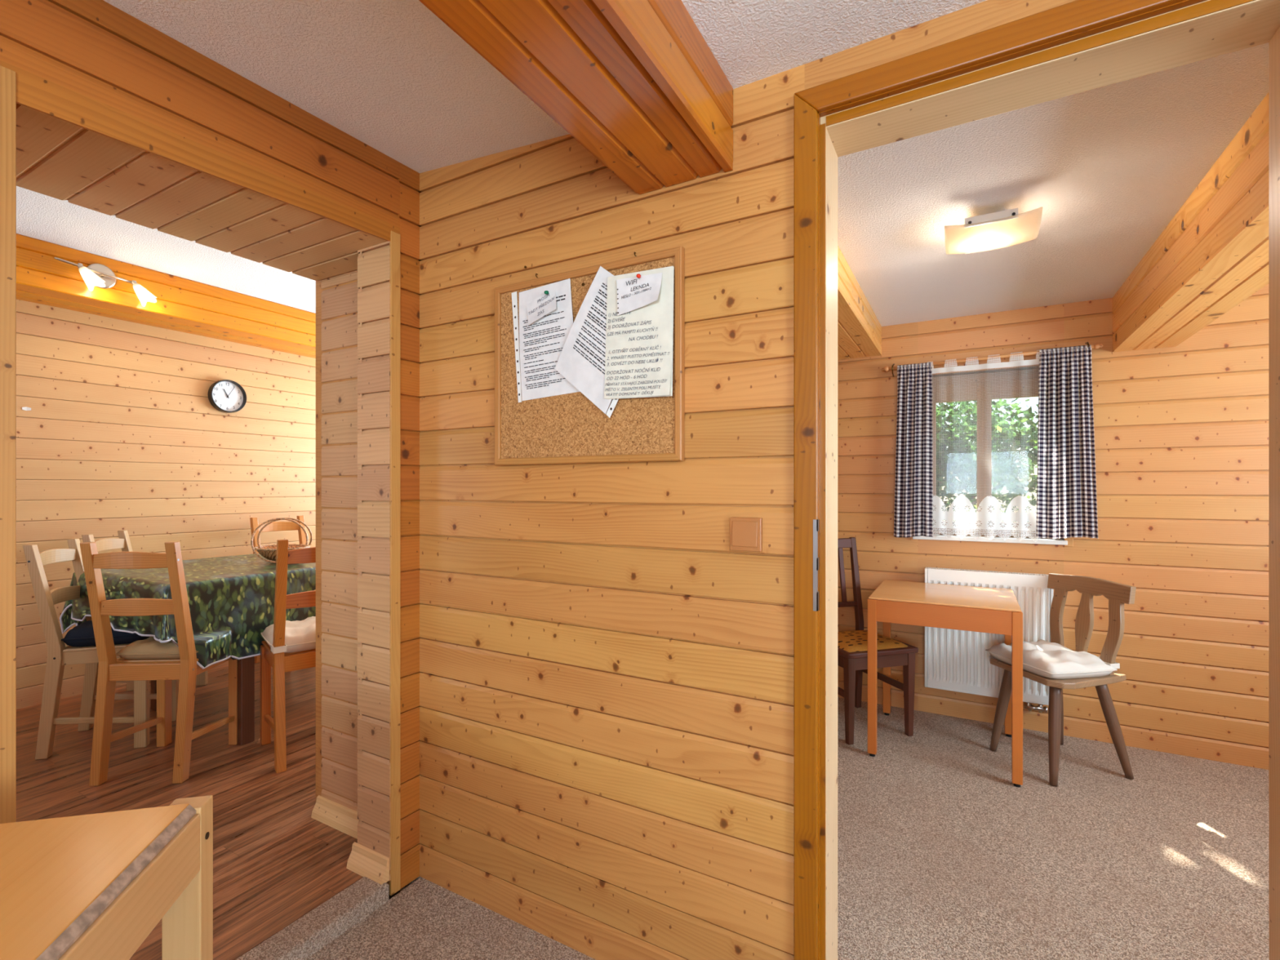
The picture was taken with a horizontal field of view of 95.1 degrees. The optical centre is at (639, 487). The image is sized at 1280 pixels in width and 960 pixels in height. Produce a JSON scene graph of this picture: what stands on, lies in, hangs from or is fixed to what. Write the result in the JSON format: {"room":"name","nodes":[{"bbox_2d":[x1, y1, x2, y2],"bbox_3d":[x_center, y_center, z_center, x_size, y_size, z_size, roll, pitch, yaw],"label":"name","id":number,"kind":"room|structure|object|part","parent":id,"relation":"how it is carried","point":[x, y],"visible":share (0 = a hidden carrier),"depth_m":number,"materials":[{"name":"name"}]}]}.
{"room":"cabin hallway","nodes":[
{"label":"cabin hallway","id":0,"kind":"room"},
{"bbox_2d":[16,299,315,709],"bbox_3d":[-3.026,-0.100,3.589,0.150,2.800,5.100,0,0,29],"label":"wall","id":1,"kind":"structure","parent":0,"point":[122,429],"depth_m":3.52,"materials":[{"name":"brown wood"}]},
{"bbox_2d":[22,406,31,410],"bbox_3d":[-3.225,-0.414,3.076,0.003,0.020,0.034,0,0,29],"label":"paper scrap","id":2,"kind":"object","parent":1,"relation":"attached to","point":[25,408],"visible":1,"depth_m":3.08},
{"bbox_2d":[208,379,246,413],"bbox_3d":[-2.742,-0.606,3.891,0.048,0.216,0.216,0,0,29],"label":"wall clock","id":3,"kind":"object","parent":1,"relation":"attached to","point":[227,396],"visible":1,"depth_m":3.89,"materials":[{"name":"black"}]},
{"bbox_2d":[16,186,315,313],"bbox_3d":[-1.918,-1.308,2.968,2.390,0.184,5.100,0,0,29],"label":"ceiling","id":4,"kind":"structure","parent":0,"point":[40,216],"depth_m":3.00,"materials":[{"name":"paint"}]},
{"bbox_2d":[16,233,315,358],"bbox_3d":[-2.821,-1.097,3.440,0.353,0.237,5.040,0,0,29],"label":"ceiling beam","id":5,"kind":"structure","parent":4,"relation":"attached to","point":[182,304],"depth_m":3.34,"materials":[{"name":"brown wood"}]},
{"bbox_2d":[54,257,156,306],"bbox_3d":[-2.769,-1.077,3.050,0.120,0.184,0.410,0,0,29],"label":"wall spotlight","id":6,"kind":"object","parent":5,"relation":"attached to","point":[99,275],"visible":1,"depth_m":3.06,"materials":[{"name":"white glass"}]},
{"bbox_3d":[-2.790,-1.064,2.981,0.073,0.117,0.102,0,0,43],"label":"lamp shade","id":7,"kind":"part","parent":6,"relation":"part of","materials":[{"name":"clear glass"}]},
{"bbox_3d":[-2.820,-1.107,3.062,0.020,0.124,0.124,0,0,29],"label":"plate","id":8,"kind":"part","parent":6,"relation":"part of","materials":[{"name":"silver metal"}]},
{"bbox_3d":[-2.682,-1.044,3.173,0.073,0.117,0.102,0,0,43],"label":"lamp shade","id":9,"kind":"part","parent":6,"relation":"part of","materials":[{"name":"clear glass"}]},
{"bbox_2d":[16,103,387,282],"bbox_3d":[-1.124,-0.732,1.548,0.514,0.014,1.000,0,0,29],"label":"soffit","id":10,"kind":"structure","parent":0,"point":[57,158],"depth_m":1.49,"materials":[{"name":"brown wood"}]},
{"bbox_2d":[16,660,399,959],"bbox_3d":[-1.759,1.228,2.879,2.755,0.145,5.100,0,0,29],"label":"floor","id":11,"kind":"structure","parent":0,"point":[274,864],"depth_m":2.20,"materials":[{"name":"laminate"}]},
{"bbox_2d":[22,537,178,759],"bbox_3d":[-2.455,0.699,2.694,0.440,0.912,0.345,0,0,-19],"label":"dining chair","id":12,"kind":"object","parent":11,"relation":"on","point":[60,655],"visible":0.59,"depth_m":2.54,"materials":[{"name":"brown wood"}]},
{"bbox_3d":[-2.546,0.699,2.502,0.129,0.912,0.036,0,0,-19],"label":"leg","id":13,"kind":"part","parent":12,"relation":"part of","materials":[{"name":"brown wood"}]},
{"bbox_3d":[-2.645,0.699,2.793,0.129,0.912,0.036,0,0,-19],"label":"leg","id":14,"kind":"part","parent":12,"relation":"part of","materials":[{"name":"brown wood"}]},
{"bbox_3d":[-2.364,0.734,2.565,0.301,0.062,0.020,0,0,-19],"label":"rail","id":15,"kind":"part","parent":12,"relation":"part of","materials":[{"name":"brown wood"}]},
{"bbox_3d":[-2.390,0.703,2.716,0.301,0.012,0.331,0,0,-19],"label":"seat","id":16,"kind":"part","parent":12,"relation":"part of","materials":[{"name":"brown wood"}]},
{"bbox_2d":[61,620,149,646],"bbox_3d":[-2.401,0.644,2.712,0.306,0.100,0.326,0,0,-19],"label":"seat cushion","id":17,"kind":"object","parent":12,"relation":"on","point":[82,634],"visible":0.32,"depth_m":2.56,"materials":[{"name":"black fabric"}]},
{"bbox_3d":[-2.223,0.935,2.611,0.045,0.440,0.036,0,0,-19],"label":"leg","id":18,"kind":"part","parent":12,"relation":"part of","materials":[{"name":"beige wood"}]},
{"bbox_3d":[-2.321,0.935,2.902,0.045,0.440,0.036,0,0,-19],"label":"leg","id":19,"kind":"part","parent":12,"relation":"part of","materials":[{"name":"brown wood"}]},
{"bbox_2d":[81,529,207,710],"bbox_3d":[-2.712,0.699,3.228,0.440,0.912,0.345,0,0,-15],"label":"dining chair","id":20,"kind":"object","parent":11,"relation":"on","point":[123,543],"visible":0.17,"depth_m":3.29,"materials":[{"name":"brown wood"}]},
{"bbox_3d":[-2.814,0.699,3.041,0.129,0.912,0.036,0,0,-15],"label":"leg","id":21,"kind":"part","parent":20,"relation":"part of","materials":[{"name":"brown wood"}]},
{"bbox_3d":[-2.895,0.699,3.337,0.129,0.912,0.036,0,0,-15],"label":"leg","id":22,"kind":"part","parent":20,"relation":"part of","materials":[{"name":"brown wood"}]},
{"bbox_3d":[-2.565,0.935,3.427,0.045,0.440,0.036,0,0,-15],"label":"leg","id":23,"kind":"part","parent":20,"relation":"part of","materials":[{"name":"brown wood"}]},
{"bbox_2d":[80,542,237,786],"bbox_3d":[-1.970,0.682,2.442,0.345,0.945,0.441,0,0,-4],"label":"dining chair","id":24,"kind":"object","parent":11,"relation":"on","point":[111,669],"visible":0.85,"depth_m":2.30,"materials":[{"name":"brown wood"}]},
{"bbox_3d":[-2.114,0.682,2.285,0.036,0.945,0.130,0,0,-4],"label":"leg","id":25,"kind":"part","parent":24,"relation":"part of","materials":[{"name":"brown wood"}]},
{"bbox_3d":[-1.963,0.733,2.330,0.271,0.065,0.024,0,0,-4],"label":"rail","id":26,"kind":"part","parent":24,"relation":"part of","materials":[{"name":"brown wood"}]},
{"bbox_2d":[115,636,198,659],"bbox_3d":[-1.964,0.658,2.500,0.316,0.073,0.306,0,0,-4],"label":"seat cushion","id":27,"kind":"object","parent":24,"relation":"on","point":[149,648],"visible":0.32,"depth_m":2.36,"materials":[{"name":"brown fabric"}]},
{"bbox_3d":[-1.974,0.703,2.512,0.331,0.012,0.301,0,0,-4],"label":"seat","id":28,"kind":"part","parent":24,"relation":"part of","materials":[{"name":"brown wood"}]},
{"bbox_3d":[-2.135,0.935,2.626,0.036,0.440,0.045,0,0,-4],"label":"leg","id":29,"kind":"part","parent":24,"relation":"part of","materials":[{"name":"brown wood"}]},
{"bbox_3d":[-1.808,0.682,2.305,0.036,0.945,0.130,0,0,-4],"label":"leg","id":30,"kind":"part","parent":24,"relation":"part of","materials":[{"name":"brown wood"}]},
{"bbox_3d":[-1.822,0.734,2.497,0.020,0.062,0.301,0,0,-4],"label":"rail","id":31,"kind":"part","parent":24,"relation":"part of","materials":[{"name":"brown wood"}]},
{"bbox_3d":[-1.829,0.935,2.645,0.036,0.440,0.045,0,0,-4],"label":"leg","id":32,"kind":"part","parent":24,"relation":"part of","materials":[{"name":"brown wood"}]},
{"bbox_2d":[151,656,254,745],"bbox_3d":[-1.911,0.778,3.299,0.897,0.754,1.603,0,0,29],"label":"dining table","id":33,"kind":"object","parent":11,"relation":"on","point":[246,667],"visible":0.2,"depth_m":2.63,"materials":[{"name":"brown wood"}]},
{"bbox_3d":[-2.507,0.793,3.054,0.058,0.724,0.058,0,0,29],"label":"leg","id":34,"kind":"part","parent":33,"relation":"part of","materials":[{"name":"brown wood"}]},
{"bbox_2d":[59,553,315,669],"bbox_3d":[-1.894,0.578,3.289,1.100,0.367,1.719,0,0,29],"label":"tablecloth","id":35,"kind":"object","parent":33,"relation":"on","point":[231,598],"visible":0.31,"depth_m":2.60,"materials":[{"name":"green fabric"}]},
{"bbox_2d":[250,517,312,563],"bbox_3d":[-1.919,0.278,3.140,0.269,0.231,0.273,0,0,-18],"label":"wicker basket","id":36,"kind":"object","parent":35,"relation":"on","point":[268,552],"visible":0.56,"depth_m":3.11,"materials":[{"name":"wicker"}]},
{"bbox_3d":[-1.937,0.278,3.194,0.258,0.231,0.100,0,0,-32],"label":"handle","id":37,"kind":"part","parent":36,"relation":"part of","materials":[{"name":"wicker"}]},
{"bbox_3d":[-1.792,0.793,2.653,0.058,0.724,0.058,0,0,29],"label":"leg","id":38,"kind":"part","parent":33,"relation":"part of","materials":[{"name":"brown wood"}]},
{"bbox_2d":[249,515,306,662],"bbox_3d":[-2.320,0.677,3.922,0.441,0.955,0.345,0,0,30],"label":"dining chair","id":39,"kind":"object","parent":11,"relation":"on","point":[275,526],"visible":0.27,"depth_m":4.02,"materials":[{"name":"brown wood"}]},
{"bbox_3d":[-2.525,0.677,3.864,0.130,0.955,0.036,0,0,30],"label":"leg","id":40,"kind":"part","parent":39,"relation":"part of","materials":[{"name":"brown wood"}]},
{"bbox_3d":[-2.370,0.677,4.129,0.130,0.955,0.036,0,0,30],"label":"leg","id":41,"kind":"part","parent":39,"relation":"part of","materials":[{"name":"brown wood"}]},
{"bbox_2d":[260,539,315,773],"bbox_3d":[-1.450,0.682,2.601,0.345,0.945,0.441,0,0,-41],"label":"dining chair","id":42,"kind":"object","parent":11,"relation":"on","point":[281,663],"visible":0.41,"depth_m":2.40,"materials":[{"name":"brown wood"}]},
{"bbox_3d":[-1.693,0.935,2.646,0.036,0.440,0.045,0,0,-41],"label":"leg","id":43,"kind":"part","parent":42,"relation":"part of","materials":[{"name":"brown wood"}]},
{"bbox_3d":[-1.594,0.734,2.536,0.020,0.062,0.301,0,0,-41],"label":"rail","id":44,"kind":"part","parent":42,"relation":"part of","materials":[{"name":"brown wood"}]},
{"bbox_3d":[-1.469,0.682,2.389,0.036,0.945,0.130,0,0,-41],"label":"leg","id":45,"kind":"part","parent":42,"relation":"part of","materials":[{"name":"brown wood"}]},
{"bbox_2d":[260,616,315,653],"bbox_3d":[-1.475,0.647,2.629,0.353,0.095,0.367,0,0,-41],"label":"seat cushion","id":46,"kind":"object","parent":42,"relation":"on","point":[300,636],"visible":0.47,"depth_m":2.50,"materials":[{"name":"beige fabric"}]},
{"bbox_3d":[-1.496,0.703,2.654,0.331,0.012,0.301,0,0,-41],"label":"seat","id":47,"kind":"part","parent":42,"relation":"part of","materials":[{"name":"brown wood"}]},
{"bbox_3d":[-1.376,0.733,2.517,0.271,0.065,0.024,0,0,-41],"label":"rail","id":48,"kind":"part","parent":42,"relation":"part of","materials":[{"name":"brown wood"}]},
{"bbox_2d":[0,0,422,888],"bbox_3d":[-1.923,-0.100,0.256,0.500,2.600,4.059,0,0,31],"label":"wall","id":49,"kind":"structure","parent":0,"point":[95,50],"depth_m":1.40,"materials":[{"name":"brown wood"}]},
{"bbox_2d":[0,65,16,823],"bbox_3d":[-1.145,0.223,1.050,0.010,1.955,0.035,0,0,29],"label":"trim","id":50,"kind":"structure","parent":49,"relation":"attached to","point":[7,77],"depth_m":1.05,"materials":[{"name":"brown wood"}]},
{"bbox_2d":[0,59,399,241],"bbox_3d":[-0.937,-0.739,1.392,0.007,0.073,0.836,0,0,31],"label":"trim","id":51,"kind":"structure","parent":49,"relation":"attached to","point":[33,91],"depth_m":1.26,"materials":[{"name":"brown wood"}]},
{"bbox_2d":[389,231,400,895],"bbox_3d":[-0.726,0.223,1.734,0.010,1.955,0.032,0,0,29],"label":"trim","id":52,"kind":"structure","parent":49,"relation":"attached to","point":[395,242],"depth_m":1.73,"materials":[{"name":"brown wood"}]},
{"bbox_2d":[235,876,388,959],"bbox_3d":[-0.997,1.226,1.322,0.097,0.148,0.930,0,0,29],"label":"carpet","id":53,"kind":"structure","parent":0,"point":[300,940],"depth_m":1.56,"materials":[{"name":"carpet"}]},
{"bbox_2d":[321,240,390,889],"bbox_3d":[-0.895,0.237,1.953,0.508,1.925,0.253,0,0,29],"label":"wall","id":54,"kind":"structure","parent":0,"point":[369,753],"depth_m":1.79,"materials":[{"name":"brown wood"}]},
{"bbox_2d":[311,795,359,839],"bbox_3d":[-0.978,1.122,1.966,0.380,0.066,0.028,0,0,29],"label":"baseboard","id":55,"kind":"structure","parent":54,"relation":"attached to","point":[344,819],"depth_m":2.00,"materials":[{"name":"beige wood"}]},
{"bbox_2d":[346,841,389,884],"bbox_3d":[-0.814,1.122,1.747,0.161,0.066,0.027,0,0,29],"label":"baseboard","id":56,"kind":"structure","parent":54,"relation":"attached to","point":[362,860],"depth_m":1.74,"materials":[{"name":"beige wood"}]},
{"bbox_2d":[103,0,986,173],"bbox_3d":[-0.160,-0.995,-0.694,4.400,0.210,3.872,0,0,29],"label":"ceiling","id":57,"kind":"structure","parent":0,"point":[392,76],"depth_m":1.25,"materials":[{"name":"paint"}]},
{"bbox_2d":[418,0,733,194],"bbox_3d":[-0.840,-0.817,-0.309,0.249,0.217,3.840,0,0,29],"label":"ceiling beam","id":58,"kind":"structure","parent":57,"relation":"attached to","point":[637,83],"depth_m":1.04,"materials":[{"name":"brown wood"}]},
{"bbox_2d":[315,0,1075,959],"bbox_3d":[0.801,-0.050,1.051,4.430,2.500,0.133,0,0,29],"label":"wall","id":59,"kind":"structure","parent":0,"point":[606,684],"depth_m":1.45,"materials":[{"name":"brown wood"}]},
{"bbox_2d":[494,246,684,465],"bbox_3d":[-0.151,-0.309,1.497,0.576,0.496,0.020,0,0,29],"label":"cork board","id":60,"kind":"object","parent":59,"relation":"attached to","point":[567,428],"visible":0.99,"depth_m":1.49,"materials":[{"name":"brown wood"}]},
{"bbox_2d":[526,287,555,324],"bbox_3d":[-0.261,-0.477,1.541,0.109,0.092,0.012,0,0,29],"label":"handwritten note","id":61,"kind":"object","parent":60,"relation":"attached to","point":[544,304],"visible":1,"depth_m":1.54,"materials":[{"name":"white paper"}]},
{"bbox_2d":[511,278,580,402],"bbox_3d":[-0.254,-0.385,1.547,0.229,0.307,0.007,0,0,29],"label":"sheet","id":62,"kind":"object","parent":60,"relation":"attached to","point":[541,342],"visible":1,"depth_m":1.55,"materials":[{"name":"white paper"}]},
{"bbox_2d":[555,266,618,417],"bbox_3d":[-0.088,-0.360,1.444,0.310,0.379,0.009,0,0,29],"label":"sheet","id":63,"kind":"object","parent":60,"relation":"attached to","point":[581,360],"visible":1,"depth_m":1.46,"materials":[{"name":"white paper"}]},
{"bbox_2d":[604,266,674,399],"bbox_3d":[-0.007,-0.363,1.389,0.189,0.305,0.011,0,0,29],"label":"sheet","id":64,"kind":"object","parent":60,"relation":"attached to","point":[638,362],"visible":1,"depth_m":1.39,"materials":[{"name":"beige paper"}]},
{"bbox_2d":[616,272,662,315],"bbox_3d":[-0.007,-0.459,1.378,0.124,0.088,0.018,0,0,29],"label":"handwritten note","id":65,"kind":"object","parent":60,"relation":"attached to","point":[633,293],"visible":1,"depth_m":1.39,"materials":[{"name":"white paper"}]},
{"bbox_2d":[729,516,762,551],"bbox_3d":[0.232,0.103,1.285,0.073,0.074,0.016,0,0,29],"label":"light switch","id":66,"kind":"object","parent":59,"relation":"attached to","point":[745,533],"visible":1,"depth_m":1.28,"materials":[{"name":"brown plastic"}]},
{"bbox_2d":[794,0,1279,959],"bbox_3d":[0.717,0.186,1.091,0.822,2.027,0.155,0,0,29],"label":"door frame","id":67,"kind":"structure","parent":59,"relation":"in","point":[1076,46],"depth_m":1.17,"materials":[{"name":"brown wood"}]},
{"bbox_3d":[0.346,0.187,1.221,0.048,2.026,0.016,0,0,29],"label":"casing","id":68,"kind":"part","parent":67,"relation":"part of","materials":[{"name":"brown wood"}]},
{"bbox_3d":[0.364,0.160,1.210,0.009,0.188,0.017,0,0,29],"label":"strike plate","id":69,"kind":"part","parent":67,"relation":"part of","materials":[{"name":"silver metal"}]},
{"bbox_2d":[306,697,1268,959],"bbox_3d":[0.389,1.260,0.284,4.400,0.120,6.115,0,0,29],"label":"floor","id":70,"kind":"structure","parent":0,"point":[940,855],"depth_m":1.87,"materials":[{"name":"carpet"}]},
{"bbox_2d":[0,795,213,959],"bbox_3d":[-0.854,0.840,0.306,0.628,0.720,1.140,0,0,-13],"label":"work table","id":71,"kind":"object","parent":70,"relation":"on","point":[91,886],"visible":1,"depth_m":0.77,"materials":[{"name":"brown wood"}]},
{"bbox_3d":[-0.700,0.845,0.906,0.052,0.711,0.040,0,0,-13],"label":"leg","id":72,"kind":"part","parent":71,"relation":"part of","materials":[{"name":"brown wood"}]},
{"bbox_2d":[837,537,918,745],"bbox_3d":[1.086,0.738,2.981,0.395,0.925,0.468,0,0,-16],"label":"upholstered chair","id":73,"kind":"object","parent":70,"relation":"on","point":[852,646],"visible":0.66,"depth_m":2.82,"materials":[{"name":"brown wood"}]},
{"bbox_3d":[0.930,0.825,2.918,0.022,0.060,0.340,0,0,-16],"label":"rail","id":74,"kind":"part","parent":73,"relation":"part of","materials":[{"name":"brown wood"}]},
{"bbox_3d":[1.024,0.306,3.192,0.291,0.052,0.026,0,0,-16],"label":"rail","id":75,"kind":"part","parent":73,"relation":"part of","materials":[{"name":"brown wood"}]},
{"bbox_3d":[1.037,0.632,3.148,0.291,0.025,0.022,0,0,-16],"label":"rail","id":76,"kind":"part","parent":73,"relation":"part of","materials":[{"name":"brown wood"}]},
{"bbox_3d":[0.982,0.998,2.740,0.042,0.405,0.042,0,0,-16],"label":"leg","id":77,"kind":"part","parent":73,"relation":"part of","materials":[{"name":"brown wood"}]},
{"bbox_3d":[1.186,0.738,3.206,0.032,0.925,0.093,0,0,-16],"label":"leg","id":78,"kind":"part","parent":73,"relation":"part of","materials":[{"name":"brown wood"}]},
{"bbox_3d":[1.099,0.782,2.936,0.395,0.025,0.374,0,0,-16],"label":"seat frame","id":79,"kind":"part","parent":73,"relation":"part of","materials":[{"name":"brown wood"}]},
{"bbox_3d":[1.142,0.825,2.787,0.295,0.060,0.032,0,0,-16],"label":"rail","id":80,"kind":"part","parent":73,"relation":"part of","materials":[{"name":"brown wood"}]},
{"bbox_3d":[1.303,0.998,2.834,0.042,0.405,0.042,0,0,-16],"label":"leg","id":81,"kind":"part","parent":73,"relation":"part of","materials":[{"name":"brown wood"}]},
{"bbox_2d":[867,579,1022,787],"bbox_3d":[1.411,0.845,2.721,0.582,0.710,0.577,0,0,29],"label":"table","id":82,"kind":"object","parent":70,"relation":"on","point":[989,610],"visible":0.95,"depth_m":2.53,"materials":[{"name":"brown wood"}]},
{"bbox_3d":[1.040,0.843,2.619,0.036,0.687,0.036,0,0,29],"label":"leg","id":83,"kind":"part","parent":82,"relation":"part of","materials":[{"name":"orange wood"}]},
{"bbox_3d":[1.305,0.843,3.091,0.036,0.687,0.036,0,0,29],"label":"leg","id":84,"kind":"part","parent":82,"relation":"part of","materials":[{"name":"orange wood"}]},
{"bbox_3d":[1.781,0.843,2.824,0.036,0.687,0.036,0,0,29],"label":"leg","id":85,"kind":"part","parent":82,"relation":"part of","materials":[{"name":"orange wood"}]},
{"bbox_3d":[1.516,0.843,2.352,0.036,0.687,0.036,0,0,29],"label":"leg","id":86,"kind":"part","parent":82,"relation":"part of","materials":[{"name":"orange wood"}]},
{"bbox_2d":[989,573,1136,786],"bbox_3d":[1.811,0.800,2.544,0.396,0.807,0.410,0,0,-10],"label":"chair","id":87,"kind":"object","parent":70,"relation":"on","point":[1117,594],"visible":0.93,"depth_m":2.44,"materials":[{"name":"brown wood"}]},
{"bbox_3d":[1.646,0.999,2.653,0.105,0.406,0.044,0,0,29],"label":"leg","id":88,"kind":"part","parent":87,"relation":"part of","materials":[{"name":"brown wood"}]},
{"bbox_2d":[985,639,1119,679],"bbox_3d":[1.778,0.729,2.538,0.344,0.090,0.366,0,0,-10],"label":"seat cushion","id":89,"kind":"object","parent":87,"relation":"on","point":[1043,658],"visible":0.95,"depth_m":2.42,"materials":[{"name":"beige fabric"}]},
{"bbox_3d":[1.692,0.999,2.387,0.044,0.406,0.105,0,0,41],"label":"leg","id":90,"kind":"part","parent":87,"relation":"part of","materials":[{"name":"brown wood"}]},
{"bbox_3d":[1.805,0.789,2.543,0.383,0.026,0.410,0,0,-10],"label":"seat","id":91,"kind":"part","parent":87,"relation":"part of","materials":[{"name":"brown wood"}]},
{"bbox_3d":[1.926,0.999,2.699,0.138,0.409,0.044,0,0,-45],"label":"leg","id":92,"kind":"part","parent":87,"relation":"part of","materials":[{"name":"brown wood"}]},
{"bbox_3d":[1.978,0.435,2.573,0.048,0.079,0.392,0,0,-10],"label":"crest rail","id":93,"kind":"part","parent":87,"relation":"part of","materials":[{"name":"brown wood"}]},
{"bbox_3d":[1.971,0.999,2.437,0.138,0.409,0.044,0,0,25],"label":"leg","id":94,"kind":"part","parent":87,"relation":"part of","materials":[{"name":"brown wood"}]},
{"bbox_2d":[837,284,1268,769],"bbox_3d":[1.792,0.000,3.094,4.300,2.600,0.200,0,0,29],"label":"wall","id":95,"kind":"structure","parent":0,"point":[1181,431],"depth_m":2.68,"materials":[{"name":"brown wood"}]},
{"bbox_2d":[924,567,1053,713],"bbox_3d":[1.740,0.755,2.945,0.549,0.670,0.103,0,0,29],"label":"radiator","id":96,"kind":"object","parent":95,"relation":"attached to","point":[956,660],"visible":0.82,"depth_m":2.91,"materials":[{"name":"white metal"}]},
{"bbox_2d":[927,567,1048,577],"bbox_3d":[1.731,0.423,2.928,0.525,0.006,0.063,0,0,29],"label":"grille","id":97,"kind":"object","parent":96,"relation":"attached to","point":[963,572],"depth_m":2.92,"materials":[{"name":"white metal"}]},
{"bbox_2d":[911,361,1073,546],"bbox_3d":[1.799,-0.173,3.034,0.710,0.916,0.147,0,0,29],"label":"window","id":98,"kind":"structure","parent":95,"relation":"in","point":[1066,542],"depth_m":3.04,"materials":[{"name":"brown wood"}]},
{"bbox_3d":[1.692,-0.163,3.130,0.258,0.778,0.045,0,0,29],"label":"sash","id":99,"kind":"part","parent":98,"relation":"part of","materials":[{"name":"clear glass"}]},
{"bbox_3d":[1.788,0.266,3.026,0.677,0.022,0.122,0,0,29],"label":"sill","id":100,"kind":"part","parent":98,"relation":"part of","materials":[{"name":"beige"}]},
{"bbox_3d":[1.927,-0.163,2.998,0.282,0.778,0.045,0,0,29],"label":"sash","id":101,"kind":"part","parent":98,"relation":"part of","materials":[{"name":"clear glass"}]},
{"bbox_2d":[881,342,1102,377],"bbox_3d":[1.739,-0.647,2.962,0.957,0.086,0.073,0,0,29],"label":"curtain rod","id":102,"kind":"object","parent":95,"relation":"attached to","point":[1095,346],"visible":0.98,"depth_m":2.93,"materials":[{"name":"brown wood"}]},
{"bbox_2d":[893,362,933,537],"bbox_3d":[1.442,-0.194,3.092,0.189,0.920,0.049,0,0,29],"label":"curtain","id":103,"kind":"object","parent":102,"relation":"hanging from","point":[913,480],"visible":1,"depth_m":3.08,"materials":[{"name":"fabric"}]},
{"bbox_2d":[927,349,1040,542],"bbox_3d":[1.728,-0.201,2.947,0.508,0.929,0.037,0,0,29],"label":"lace curtain","id":104,"kind":"object","parent":102,"relation":"hanging from","point":[1022,516],"visible":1,"depth_m":2.94,"materials":[{"name":"white fabric"}]},
{"bbox_2d":[1035,344,1097,538],"bbox_3d":[2.018,-0.211,2.769,0.240,0.910,0.049,0,0,29],"label":"curtain","id":105,"kind":"object","parent":102,"relation":"hanging from","point":[1067,497],"visible":1,"depth_m":2.77,"materials":[{"name":"fabric"}]},
{"bbox_2d":[837,42,1268,326],"bbox_3d":[1.241,-0.945,2.090,4.180,0.110,2.110,0,0,29],"label":"ceiling","id":106,"kind":"structure","parent":0,"point":[1108,167],"depth_m":1.75,"materials":[{"name":"paint"}]},
{"bbox_2d":[837,244,881,359],"bbox_3d":[0.717,-0.815,2.379,0.243,0.170,2.099,0,0,29],"label":"ceiling beam","id":107,"kind":"structure","parent":106,"relation":"attached to","point":[859,328],"depth_m":2.69,"materials":[{"name":"brown wood"}]},
{"bbox_2d":[944,206,1043,253],"bbox_3d":[1.167,-0.849,1.948,0.265,0.083,0.259,0,0,29],"label":"ceiling lamp","id":108,"kind":"object","parent":106,"relation":"attached to","point":[1007,228],"visible":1,"depth_m":1.88,"materials":[{"name":"beige glass"}]},
{"bbox_2d":[1112,93,1268,351],"bbox_3d":[1.799,-0.767,1.772,0.225,0.266,2.099,0,0,29],"label":"ceiling beam","id":109,"kind":"structure","parent":106,"relation":"attached to","point":[1212,255],"depth_m":1.77,"materials":[{"name":"brown wood"}]},
{"label":"outside","id":110,"kind":"structure","parent":0,"visible":0},
{"bbox_3d":[7.731,2.300,12.762,17.000,0.200,22.175,0,0,29],"label":"ground","id":111,"kind":"structure","parent":110,"visible":0},
{"bbox_2d":[936,398,1038,520],"bbox_3d":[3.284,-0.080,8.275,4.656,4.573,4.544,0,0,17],"label":"window pane","id":112,"kind":"object","parent":111,"relation":"on","point":[950,486],"visible":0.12,"depth_m":6.75,"materials":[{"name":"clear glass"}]},
{"bbox_2d":[942,415,1037,522],"bbox_3d":[4.430,0.572,5.687,4.064,3.274,3.137,0,0,29],"label":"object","id":113,"kind":"object","parent":111,"relation":"on","point":[1032,486],"visible":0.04,"depth_m":6.05,"materials":[{"name":"green plant"}]}
]}

